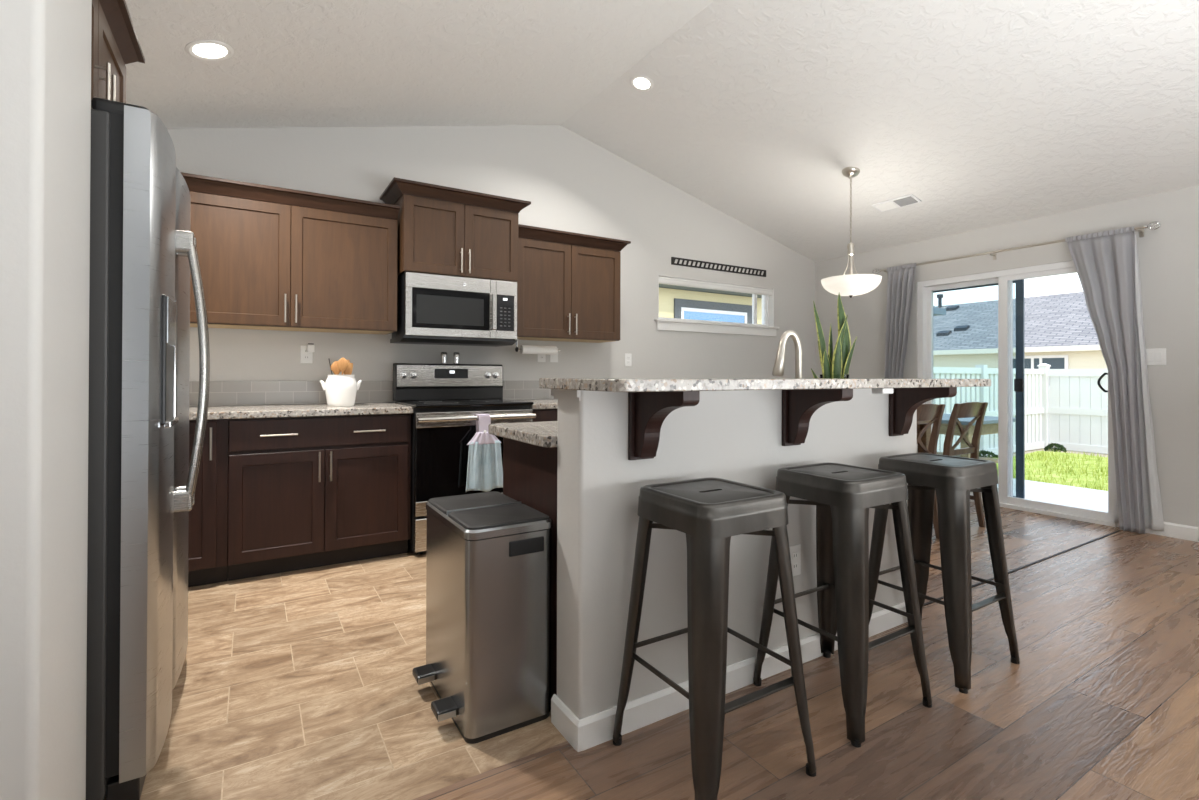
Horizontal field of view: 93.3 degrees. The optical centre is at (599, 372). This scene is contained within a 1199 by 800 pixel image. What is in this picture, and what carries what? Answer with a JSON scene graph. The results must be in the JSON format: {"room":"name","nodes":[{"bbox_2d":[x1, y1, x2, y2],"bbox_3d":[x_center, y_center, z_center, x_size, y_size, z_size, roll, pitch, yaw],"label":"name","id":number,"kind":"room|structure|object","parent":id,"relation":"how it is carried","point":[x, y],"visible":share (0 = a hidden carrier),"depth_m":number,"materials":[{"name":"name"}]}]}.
{"room":"kitchen","nodes":[
{"label":"kitchen","id":0,"kind":"room"},
{"bbox_2d":[0,0,91,799],"bbox_3d":[-2.417,-0.215,0.379,3.075,2.600,0.375,0,0,-32],"label":"wall","id":1,"kind":"structure","parent":0,"point":[45,45],"depth_m":1.04,"materials":[{"name":"grey paint"}]},
{"bbox_2d":[167,125,814,406],"bbox_3d":[-0.334,-0.485,4.722,6.630,3.196,0.150,0,0,-32],"label":"wall","id":2,"kind":"structure","parent":0,"point":[571,183],"depth_m":4.56,"materials":[{"name":"grey paint"}]},
{"bbox_2d":[189,381,390,406],"bbox_3d":[-2.220,0.127,3.467,1.803,0.149,0.010,0,0,-32],"label":"backsplash","id":3,"kind":"structure","parent":2,"relation":"attached to","point":[221,393],"depth_m":3.57,"materials":[{"name":"grey tile"}]},
{"bbox_2d":[181,172,399,334],"bbox_3d":[-1.893,-0.668,3.457,1.216,0.802,0.375,0,0,-32],"label":"upper cabinet","id":4,"kind":"object","parent":2,"relation":"attached to","point":[270,257],"visible":0.82,"depth_m":3.34,"materials":[{"name":"brown wood"}]},
{"bbox_2d":[300,345,312,362],"bbox_3d":[-1.897,-0.119,3.668,0.070,0.115,0.008,0,0,-32],"label":"wall outlet","id":5,"kind":"object","parent":2,"relation":"attached to","point":[305,357],"visible":0.95,"depth_m":3.66,"materials":[{"name":"white plastic"}]},
{"bbox_2d":[307,343,314,351],"bbox_3d":[-1.867,-0.160,3.660,0.044,0.057,0.036,0,0,-32],"label":"plug adapter","id":6,"kind":"object","parent":5,"relation":"attached to","point":[310,347],"visible":1,"depth_m":3.65,"materials":[{"name":"white plastic"}]},
{"bbox_2d":[391,381,394,401],"bbox_3d":[-1.121,0.134,4.142,0.776,0.149,0.010,0,0,-32],"label":"backsplash","id":7,"kind":"structure","parent":2,"relation":"attached to","point":[391,381],"depth_m":3.94,"materials":[{"name":"grey tile"}]},
{"bbox_2d":[380,177,530,281],"bbox_3d":[-1.002,-0.926,3.954,0.930,0.569,0.462,0,0,-32],"label":"upper cabinet","id":8,"kind":"object","parent":2,"relation":"attached to","point":[443,230],"visible":0.86,"depth_m":3.77,"materials":[{"name":"brown wood"}]},
{"bbox_2d":[390,272,516,346],"bbox_3d":[-1.010,-0.421,3.952,0.778,0.444,0.454,0,0,-32],"label":"microwave","id":9,"kind":"object","parent":8,"relation":"attached to","point":[432,309],"visible":1,"depth_m":3.78,"materials":[{"name":"silver metal"}]},
{"bbox_2d":[503,381,553,399],"bbox_3d":[-0.395,0.138,4.588,0.928,0.149,0.010,0,0,-32],"label":"backsplash","id":10,"kind":"structure","parent":2,"relation":"attached to","point":[512,390],"depth_m":4.46,"materials":[{"name":"grey tile"}]},
{"bbox_2d":[538,354,545,361],"bbox_3d":[-0.464,-0.143,4.548,0.070,0.115,0.008,0,0,-32],"label":"wall outlet","id":11,"kind":"object","parent":2,"relation":"attached to","point":[541,357],"visible":0.66,"depth_m":4.55,"materials":[{"name":"white plastic"}]},
{"bbox_2d":[550,348,557,361],"bbox_3d":[-0.368,-0.142,4.607,0.070,0.115,0.008,0,0,-32],"label":"light switch","id":12,"kind":"object","parent":2,"relation":"attached to","point":[553,358],"visible":0.63,"depth_m":4.60,"materials":[{"name":"white plastic"}]},
{"bbox_2d":[517,224,630,342],"bbox_3d":[-0.262,-0.658,4.460,0.973,0.802,0.375,0,0,-32],"label":"upper cabinet","id":13,"kind":"object","parent":2,"relation":"attached to","point":[568,284],"visible":0.84,"depth_m":4.30,"materials":[{"name":"brown wood"}]},
{"bbox_2d":[515,338,559,351],"bbox_3d":[-0.474,-0.207,4.346,0.380,0.102,0.040,0,0,-32],"label":"paper towel holder","id":14,"kind":"object","parent":13,"relation":"attached to","point":[517,339],"visible":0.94,"depth_m":4.25,"materials":[{"name":"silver metal"}]},
{"bbox_2d":[520,345,557,354],"bbox_3d":[-0.466,-0.174,4.351,0.290,0.066,0.066,0,0,-32],"label":"paper towel roll","id":15,"kind":"object","parent":14,"relation":"on","point":[526,349],"visible":1,"depth_m":4.32,"materials":[{"name":"white paper"}]},
{"bbox_2d":[625,353,631,366],"bbox_3d":[0.254,-0.112,4.989,0.070,0.115,0.008,0,0,-32],"label":"wall outlet","id":16,"kind":"object","parent":2,"relation":"attached to","point":[628,357],"visible":1,"depth_m":4.99,"materials":[{"name":"white plastic"}]},
{"bbox_2d":[654,275,778,336],"bbox_3d":[1.160,-0.638,5.615,1.620,0.504,0.175,0,0,-32],"label":"window","id":17,"kind":"structure","parent":2,"relation":"in","point":[767,328],"depth_m":5.65,"materials":[{"name":"white plastic"}]},
{"bbox_2d":[659,276,771,295],"bbox_3d":[1.171,-0.851,5.599,1.510,0.062,0.045,0,0,-32],"label":"window blind","id":18,"kind":"object","parent":17,"relation":"attached to","point":[662,280],"visible":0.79,"depth_m":5.54,"materials":[{"name":"white paint"}]},
{"bbox_2d":[671,257,765,276],"bbox_3d":[1.201,-1.035,5.572,1.250,0.070,0.011,0,0,-32],"label":"wall sign","id":19,"kind":"object","parent":2,"relation":"attached to","point":[673,259],"visible":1,"depth_m":5.54,"materials":[{"name":"black metal"}]},
{"bbox_2d":[104,502,1198,799],"bbox_3d":[0.716,1.126,0.829,8.900,0.060,7.870,0,0,-32],"label":"floor","id":20,"kind":"structure","parent":0,"point":[1101,700],"depth_m":1.85,"materials":[{"name":"brown wood"}]},
{"bbox_2d":[86,98,209,799],"bbox_3d":[-1.641,0.207,1.650,0.834,1.772,0.920,0,0,-32],"label":"refrigerator","id":21,"kind":"object","parent":20,"relation":"on","point":[142,484],"visible":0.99,"depth_m":1.41,"materials":[{"name":"grey metal"}]},
{"bbox_2d":[188,419,228,586],"bbox_3d":[-2.444,0.667,2.940,0.875,0.862,0.664,0,0,-32],"label":"base cabinet","id":22,"kind":"object","parent":20,"relation":"on","point":[208,517],"visible":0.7,"depth_m":2.88,"materials":[{"name":"brown wood"}]},
{"bbox_2d":[228,413,410,580],"bbox_3d":[-1.677,0.672,3.411,0.922,0.862,0.664,0,0,-32],"label":"base cabinet","id":23,"kind":"object","parent":20,"relation":"on","point":[310,491],"visible":0.98,"depth_m":3.14,"materials":[{"name":"brown wood"}]},
{"bbox_2d":[189,402,412,419],"bbox_3d":[-2.050,0.220,3.191,1.803,0.037,0.655,0,0,-32],"label":"countertop","id":24,"kind":"structure","parent":23,"relation":"on","point":[297,410],"depth_m":3.18,"materials":[{"name":"stone"}]},
{"bbox_2d":[320,375,361,406],"bbox_3d":[-1.589,0.108,3.483,0.182,0.192,0.182,0,0,11],"label":"crock","id":25,"kind":"object","parent":24,"relation":"on","point":[340,390],"visible":0.95,"depth_m":3.42,"materials":[{"name":"white ceramic"}]},
{"bbox_2d":[331,361,340,374],"bbox_3d":[-1.614,0.049,3.472,0.064,0.242,0.020,0,0,-32],"label":"wooden spoon","id":26,"kind":"object","parent":25,"relation":"in","point":[334,367],"visible":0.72,"depth_m":3.46,"materials":[{"name":"brown wood"}]},
{"bbox_2d":[337,358,348,374],"bbox_3d":[-1.570,0.039,3.461,0.064,0.262,0.028,0,0,-32],"label":"wooden spoon","id":27,"kind":"object","parent":25,"relation":"in","point":[342,364],"visible":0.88,"depth_m":3.45,"materials":[{"name":"brown wood"}]},
{"bbox_2d":[344,363,352,374],"bbox_3d":[-1.553,0.053,3.499,0.053,0.235,0.017,0,0,-26],"label":"wooden spatula","id":28,"kind":"object","parent":25,"relation":"in","point":[348,371],"visible":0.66,"depth_m":3.50,"materials":[{"name":"brown wood"}]},
{"bbox_2d":[393,363,535,554],"bbox_3d":[-0.913,0.522,3.792,0.770,1.170,0.678,0,0,-32],"label":"range","id":29,"kind":"object","parent":20,"relation":"on","point":[446,400],"visible":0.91,"depth_m":3.52,"materials":[{"name":"silver metal"}]},
{"bbox_2d":[441,352,446,363],"bbox_3d":[-1.107,-0.106,4.027,0.045,0.085,0.045,0,0,-32],"label":"shaker","id":30,"kind":"object","parent":29,"relation":"on","point":[443,354],"visible":1,"depth_m":4.01,"materials":[{"name":"silver metal"}]},
{"bbox_2d":[441,356,446,363],"bbox_3d":[-1.107,-0.093,4.027,0.042,0.058,0.042,0,0,-32],"label":"jar","id":31,"kind":"object","parent":30,"relation":"on","point":[443,358],"depth_m":4.01,"materials":[{"name":"silver metal"}]},
{"bbox_2d":[453,352,459,363],"bbox_3d":[-1.030,-0.106,4.074,0.045,0.085,0.045,0,0,-32],"label":"shaker","id":32,"kind":"object","parent":29,"relation":"on","point":[456,355],"visible":1,"depth_m":4.06,"materials":[{"name":"silver metal"}]},
{"bbox_2d":[453,356,458,363],"bbox_3d":[-1.030,-0.092,4.074,0.042,0.058,0.042,0,0,-32],"label":"jar","id":33,"kind":"object","parent":32,"relation":"on","point":[456,358],"depth_m":4.06,"materials":[{"name":"silver metal"}]},
{"bbox_2d":[395,399,533,407],"bbox_3d":[-0.909,0.202,3.789,0.766,0.020,0.570,0,0,-32],"label":"cooktop","id":34,"kind":"object","parent":29,"relation":"in","point":[415,403],"depth_m":3.65,"materials":[{"name":"black glass"}]},
{"bbox_2d":[466,414,502,491],"bbox_3d":[-0.716,0.496,3.521,0.247,0.475,0.077,0,0,-32],"label":"kitchen towel","id":35,"kind":"object","parent":29,"relation":"hanging from","point":[484,469],"visible":0.99,"depth_m":3.49,"materials":[{"name":"grey fabric"}]},
{"bbox_2d":[412,491,552,743],"bbox_3d":[-0.417,0.778,1.925,0.351,0.641,0.494,0,0,-32],"label":"trash can","id":36,"kind":"object","parent":20,"relation":"on","point":[488,665],"visible":1,"depth_m":1.75,"materials":[{"name":"grey metal"}]},
{"bbox_2d":[503,437,556,697],"bbox_3d":[0.463,0.673,2.487,1.720,0.862,0.524,0,0,-32],"label":"base cabinet","id":37,"kind":"object","parent":20,"relation":"on","point":[529,470],"visible":0.02,"depth_m":1.94,"materials":[{"name":"brown wood"}]},
{"bbox_2d":[488,421,557,447],"bbox_3d":[0.462,0.223,2.470,1.805,0.037,0.524,0,0,-32],"label":"countertop","id":38,"kind":"structure","parent":37,"relation":"on","point":[542,434],"depth_m":2.00,"materials":[{"name":"stone"}]},
{"bbox_2d":[772,330,801,377],"bbox_3d":[0.883,0.006,2.570,0.213,0.401,0.054,0,0,-12],"label":"faucet","id":39,"kind":"object","parent":38,"relation":"on","point":[778,370],"visible":0.64,"depth_m":2.55,"materials":[{"name":"silver metal"}]},
{"bbox_2d":[811,293,856,377],"bbox_3d":[1.171,-0.099,2.843,0.207,0.616,0.143,0,0,-32],"label":"snake plant","id":40,"kind":"object","parent":38,"relation":"on","point":[836,364],"visible":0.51,"depth_m":2.85,"materials":[{"name":"green plant"}]},
{"bbox_2d":[532,409,557,421],"bbox_3d":[-0.223,0.680,4.305,0.925,0.862,0.664,0,0,-32],"label":"base cabinet","id":41,"kind":"object","parent":20,"relation":"on","point":[542,415],"visible":0.02,"depth_m":3.87,"materials":[{"name":"brown wood"}]},
{"bbox_2d":[519,399,557,408],"bbox_3d":[-0.217,0.231,4.317,0.948,0.037,0.655,0,0,-32],"label":"countertop","id":42,"kind":"structure","parent":41,"relation":"on","point":[538,403],"depth_m":3.88,"materials":[{"name":"stone"}]},
{"bbox_2d":[613,478,815,799],"bbox_3d":[0.318,0.717,1.619,0.414,0.765,0.414,0,0,-32],"label":"bar stool","id":43,"kind":"object","parent":20,"relation":"on","point":[710,511],"visible":1,"depth_m":1.47,"materials":[{"name":"grey paint"}]},
{"bbox_2d":[754,463,931,747],"bbox_3d":[0.824,0.720,1.942,0.414,0.765,0.414,0,0,-32],"label":"bar stool","id":44,"kind":"object","parent":20,"relation":"on","point":[843,495],"visible":0.98,"depth_m":1.83,"materials":[{"name":"grey paint"}]},
{"bbox_2d":[917,420,930,452],"bbox_3d":[1.854,0.744,4.587,1.470,0.750,0.960,0,0,-32],"label":"dining chair","id":45,"kind":"object","parent":20,"relation":"on","point":[925,438],"visible":0.06,"depth_m":4.55,"materials":[{"name":"brown wood"}]},
{"bbox_2d":[917,404,945,538],"bbox_3d":[2.012,0.660,3.892,0.449,0.912,0.500,0,0,-32],"label":"dining chair","id":46,"kind":"object","parent":20,"relation":"on","point":[925,412],"visible":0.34,"depth_m":3.79,"materials":[{"name":"brown wood"}]},
{"bbox_2d":[869,453,1019,693],"bbox_3d":[1.323,0.723,2.225,0.414,0.765,0.414,0,0,-32],"label":"bar stool","id":47,"kind":"object","parent":20,"relation":"on","point":[953,478],"visible":0.82,"depth_m":2.13,"materials":[{"name":"grey paint"}]},
{"bbox_2d":[943,402,987,526],"bbox_3d":[2.506,0.663,4.196,0.449,0.912,0.500,0,0,-32],"label":"dining chair","id":48,"kind":"object","parent":20,"relation":"on","point":[977,410],"visible":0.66,"depth_m":4.04,"materials":[{"name":"brown wood"}]},
{"bbox_2d":[923,530,1120,605],"bbox_3d":[2.559,1.112,3.321,2.650,0.004,0.012,0,0,-32],"label":"trim","id":49,"kind":"structure","parent":20,"relation":"on","point":[1056,554],"depth_m":3.37,"materials":[{"name":"black"}]},
{"bbox_2d":[125,0,1198,261],"bbox_3d":[0.772,-1.756,0.862,9.000,1.088,8.050,0,0,-32],"label":"ceiling","id":50,"kind":"structure","parent":0,"point":[989,113],"depth_m":3.39,"materials":[{"name":"white paint"}]},
{"bbox_2d":[185,40,233,60],"bbox_3d":[-1.792,-1.481,2.606,0.185,0.050,0.190,0,0,-32],"label":"recessed light","id":51,"kind":"object","parent":50,"relation":"in","point":[211,50],"visible":1,"depth_m":2.60,"materials":[{"name":"white glass"}]},
{"bbox_2d":[630,75,653,91],"bbox_3d":[0.293,-1.998,3.912,0.166,0.045,0.170,0,0,-32],"label":"recessed light","id":52,"kind":"object","parent":50,"relation":"in","point":[643,83],"visible":1,"depth_m":3.91,"materials":[{"name":"white paint"}]},
{"bbox_2d":[821,167,881,297],"bbox_3d":[1.968,-1.090,4.433,0.438,1.009,0.438,0,0,-32],"label":"pendant lamp","id":53,"kind":"object","parent":50,"relation":"hanging from","point":[850,285],"visible":0.99,"depth_m":4.34,"materials":[{"name":"white glass"}]},
{"bbox_2d":[871,194,921,211],"bbox_3d":[2.490,-1.422,4.757,0.147,0.045,0.350,0,0,-32],"label":"ceiling vent","id":54,"kind":"object","parent":50,"relation":"in","point":[909,199],"visible":1,"depth_m":4.74,"materials":[{"name":"white plastic"}]},
{"bbox_2d":[557,388,916,719],"bbox_3d":[0.658,0.579,2.188,1.774,1.048,0.157,0,0,-32],"label":"wall","id":55,"kind":"structure","parent":0,"point":[733,435],"depth_m":1.83,"materials":[{"name":"grey paint"}]},
{"bbox_2d":[551,389,580,400],"bbox_3d":[-0.105,0.066,1.728,0.012,0.032,0.169,0,0,-32],"label":"trim","id":56,"kind":"structure","parent":55,"relation":"attached to","point":[563,394],"depth_m":1.71,"materials":[{"name":"grey paint"}]},
{"bbox_2d":[628,391,699,459],"bbox_3d":[0.190,0.160,1.666,0.090,0.218,0.244,0,0,-32],"label":"corbel","id":57,"kind":"object","parent":55,"relation":"attached to","point":[647,411],"visible":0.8,"depth_m":1.71,"materials":[{"name":"brown wood"}]},
{"bbox_2d":[551,602,907,751],"bbox_3d":[0.660,1.061,2.180,1.802,0.084,0.171,0,0,-32],"label":"baseboard","id":58,"kind":"structure","parent":55,"relation":"attached to","point":[588,732],"depth_m":1.80,"materials":[{"name":"white paint"}]},
{"bbox_2d":[539,378,990,391],"bbox_3d":[0.728,0.038,2.096,1.885,0.032,0.490,0,0,-32],"label":"countertop","id":59,"kind":"structure","parent":55,"relation":"on","point":[588,384],"depth_m":1.71,"materials":[{"name":"stone"}]},
{"bbox_2d":[872,388,892,393],"bbox_3d":[1.028,0.066,2.054,0.067,0.022,0.045,0,0,-32],"label":"box","id":60,"kind":"object","parent":59,"relation":"attached to","point":[874,390],"visible":0.93,"depth_m":2.04,"materials":[{"name":"white plastic"}]},
{"bbox_2d":[789,544,800,575],"bbox_3d":[0.737,0.711,2.140,0.070,0.115,0.008,0,0,-32],"label":"wall outlet","id":61,"kind":"object","parent":55,"relation":"attached to","point":[795,551],"visible":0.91,"depth_m":2.14,"materials":[{"name":"white plastic"}]},
{"bbox_2d":[792,551,797,559],"bbox_3d":[0.738,0.691,2.139,0.032,0.028,0.004,0,0,-32],"label":"socket","id":62,"kind":"object","parent":61,"relation":"attached to","point":[794,553],"depth_m":2.14,"materials":[{"name":"grey plastic"}]},
{"bbox_2d":[792,562,797,570],"bbox_3d":[0.738,0.731,2.138,0.032,0.028,0.004,0,0,-32],"label":"socket","id":63,"kind":"object","parent":61,"relation":"attached to","point":[794,564],"depth_m":2.14,"materials":[{"name":"grey plastic"}]},
{"bbox_2d":[782,389,852,445],"bbox_3d":[0.780,0.163,2.029,0.090,0.218,0.244,0,0,-32],"label":"corbel","id":64,"kind":"object","parent":55,"relation":"attached to","point":[798,405],"visible":0.8,"depth_m":2.07,"materials":[{"name":"brown wood"}]},
{"bbox_2d":[889,387,956,435],"bbox_3d":[1.361,0.167,2.386,0.090,0.218,0.244,0,0,-32],"label":"corbel","id":65,"kind":"object","parent":55,"relation":"attached to","point":[903,402],"visible":0.79,"depth_m":2.42,"materials":[{"name":"brown wood"}]},
{"bbox_2d":[815,185,1198,526],"bbox_3d":[4.454,-0.081,3.130,0.150,2.400,7.870,0,0,-32],"label":"wall","id":66,"kind":"structure","parent":0,"point":[1168,255],"depth_m":4.00,"materials":[{"name":"grey paint"}]},
{"bbox_2d":[872,221,1160,273],"bbox_3d":[3.298,-0.995,4.765,0.116,0.079,2.101,0,0,-32],"label":"curtain rod","id":67,"kind":"object","parent":66,"relation":"attached to","point":[1141,229],"visible":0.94,"depth_m":4.59,"materials":[{"name":"silver metal"}]},
{"bbox_2d":[885,263,915,377],"bbox_3d":[2.863,0.050,5.394,0.069,2.140,0.315,0,0,-32],"label":"curtain","id":68,"kind":"object","parent":67,"relation":"hanging from","point":[900,283],"visible":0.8,"depth_m":5.41,"materials":[{"name":"grey fabric"}]},
{"bbox_2d":[1065,226,1144,533],"bbox_3d":[3.659,0.046,4.109,0.060,2.139,0.446,0,0,-32],"label":"curtain","id":69,"kind":"object","parent":67,"relation":"hanging from","point":[1104,262],"visible":1,"depth_m":4.03,"materials":[{"name":"grey fabric"}]},
{"bbox_2d":[1114,235,1163,530],"bbox_3d":[3.792,0.054,3.999,0.036,2.065,0.270,0,0,-30],"label":"sheer curtain","id":70,"kind":"object","parent":67,"relation":"hanging from","point":[1153,513],"visible":0.5,"depth_m":3.96,"materials":[{"name":"white fabric"}]},
{"bbox_2d":[917,260,1118,526],"bbox_3d":[3.437,0.132,4.746,0.199,1.985,1.488,0,0,-32],"label":"door","id":71,"kind":"structure","parent":66,"relation":"in","point":[1005,279],"depth_m":4.75,"materials":[{"name":"white plastic"}]},
{"bbox_2d":[1146,348,1165,364],"bbox_3d":[3.862,-0.111,3.941,0.008,0.115,0.118,0,0,-32],"label":"light switch","id":72,"kind":"object","parent":66,"relation":"attached to","point":[1157,356],"visible":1,"depth_m":3.93,"materials":[{"name":"white plastic"}]},
{"bbox_2d":[1145,522,1198,541],"bbox_3d":[5.067,1.067,1.964,0.014,0.095,4.948,0,0,-32],"label":"baseboard","id":73,"kind":"structure","parent":66,"relation":"attached to","point":[1179,531],"depth_m":3.83,"materials":[{"name":"white paint"}]},
{"bbox_3d":[-2.383,-0.118,1.864,0.150,2.420,2.870,0,0,-32],"label":"wall","id":74,"kind":"structure","parent":0,"visible":0},
{"bbox_2d":[91,0,144,108],"bbox_3d":[-1.752,-0.957,1.605,0.605,0.500,0.965,0,0,-32],"label":"upper cabinet","id":75,"kind":"object","parent":74,"relation":"attached to","point":[115,43],"visible":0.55,"depth_m":1.83,"materials":[{"name":"brown wood"}]},
{"label":"outside","id":76,"kind":"structure","parent":0,"visible":0},
{"bbox_2d":[944,409,1107,457],"bbox_3d":[19.468,1.599,23.695,62.000,0.100,70.000,0,0,-32],"label":"ground","id":77,"kind":"structure","parent":76,"point":[1034,450],"depth_m":10.27,"materials":[{"name":"beige"}]},
{"bbox_2d":[659,284,945,323],"bbox_3d":[1.989,-0.592,11.095,13.400,4.210,2.380,0,0,-32],"label":"house","id":78,"kind":"structure","parent":77,"relation":"on","point":[680,302],"depth_m":9.95,"materials":[{"name":"beige"}]},
{"bbox_2d":[933,365,1043,455],"bbox_3d":[5.331,0.646,8.872,7.280,1.570,0.130,0,0,-32],"label":"fence","id":79,"kind":"object","parent":77,"relation":"on","point":[1034,410],"visible":0.29,"depth_m":9.73,"materials":[{"name":"white plastic"}]},
{"bbox_2d":[979,450,997,457],"bbox_3d":[6.098,1.343,8.960,0.466,0.242,0.466,0,0,-32],"label":"shrub","id":80,"kind":"object","parent":77,"relation":"on","point":[983,452],"visible":0.44,"depth_m":8.91,"materials":[{"name":"green plant"}]},
{"bbox_2d":[933,292,1106,403],"bbox_3d":[21.879,-1.425,29.295,12.060,6.181,25.800,0,0,-32],"label":"house","id":81,"kind":"structure","parent":77,"relation":"on","point":[1060,333],"depth_m":26.05,"materials":[{"name":"beige"}]},
{"bbox_2d":[936,330,951,335],"bbox_3d":[17.471,-1.996,28.701,0.400,0.300,0.560,0,0,-32],"label":"roof vent","id":82,"kind":"object","parent":81,"relation":"attached to","point":[947,332],"depth_m":28.57,"materials":[{"name":"grey metal"}]},
{"bbox_2d":[945,305,958,310],"bbox_3d":[19.691,-3.595,31.596,0.400,0.300,0.560,0,0,-32],"label":"roof vent","id":83,"kind":"object","parent":81,"relation":"attached to","point":[950,308],"depth_m":31.44,"materials":[{"name":"grey metal"}]},
{"bbox_2d":[954,325,969,330],"bbox_3d":[18.211,-2.234,28.452,0.400,0.300,0.560,0,0,-32],"label":"roof vent","id":84,"kind":"object","parent":81,"relation":"attached to","point":[963,327],"depth_m":28.32,"materials":[{"name":"grey metal"}]},
{"bbox_2d":[1044,443,1066,452],"bbox_3d":[8.220,1.370,10.214,0.329,0.213,0.328,0,0,17],"label":"shrub","id":85,"kind":"object","parent":77,"relation":"on","point":[1049,447],"visible":0.98,"depth_m":10.14,"materials":[{"name":"green plant"}]},
{"bbox_2d":[1037,363,1107,453],"bbox_3d":[11.560,0.619,5.822,0.160,1.630,11.880,0,0,-32],"label":"fence","id":86,"kind":"object","parent":77,"relation":"on","point":[1075,415],"visible":0.48,"depth_m":10.38,"materials":[{"name":"white plastic"}]},
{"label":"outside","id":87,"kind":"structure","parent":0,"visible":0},
{"bbox_2d":[996,451,1107,490],"bbox_3d":[8.331,1.366,5.291,4.489,0.130,8.300,0,0,-32],"label":"ground","id":88,"kind":"structure","parent":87,"point":[1036,463],"depth_m":7.83,"materials":[{"name":"green plant"}]},
{"bbox_2d":[987,448,1107,490],"bbox_3d":[7.605,1.321,6.254,4.271,0.194,5.754,0,0,-32],"label":"grass blades","id":89,"kind":"object","parent":88,"relation":"on","point":[1043,455],"visible":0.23,"depth_m":7.66,"materials":[{"name":"green plant"}]},
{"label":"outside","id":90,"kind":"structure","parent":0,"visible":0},
{"bbox_2d":[997,478,1107,511],"bbox_3d":[5.539,1.329,3.517,2.105,0.210,8.200,0,0,-32],"label":"patio","id":91,"kind":"structure","parent":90,"point":[1087,498],"depth_m":5.69,"materials":[{"name":"grey concrete"}]},
{"bbox_2d":[937,414,1015,462],"bbox_3d":[4.013,0.873,6.612,1.070,0.725,1.130,0,0,-32],"label":"patio table","id":92,"kind":"object","parent":91,"relation":"on","point":[990,423],"visible":0.1,"depth_m":6.15,"materials":[{"name":"grey"}]},
{"bbox_2d":[937,452,997,462],"bbox_3d":[4.012,1.001,6.611,0.850,0.030,0.910,0,0,-32],"label":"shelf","id":93,"kind":"object","parent":92,"relation":"attached to","point":[995,460],"depth_m":6.51,"materials":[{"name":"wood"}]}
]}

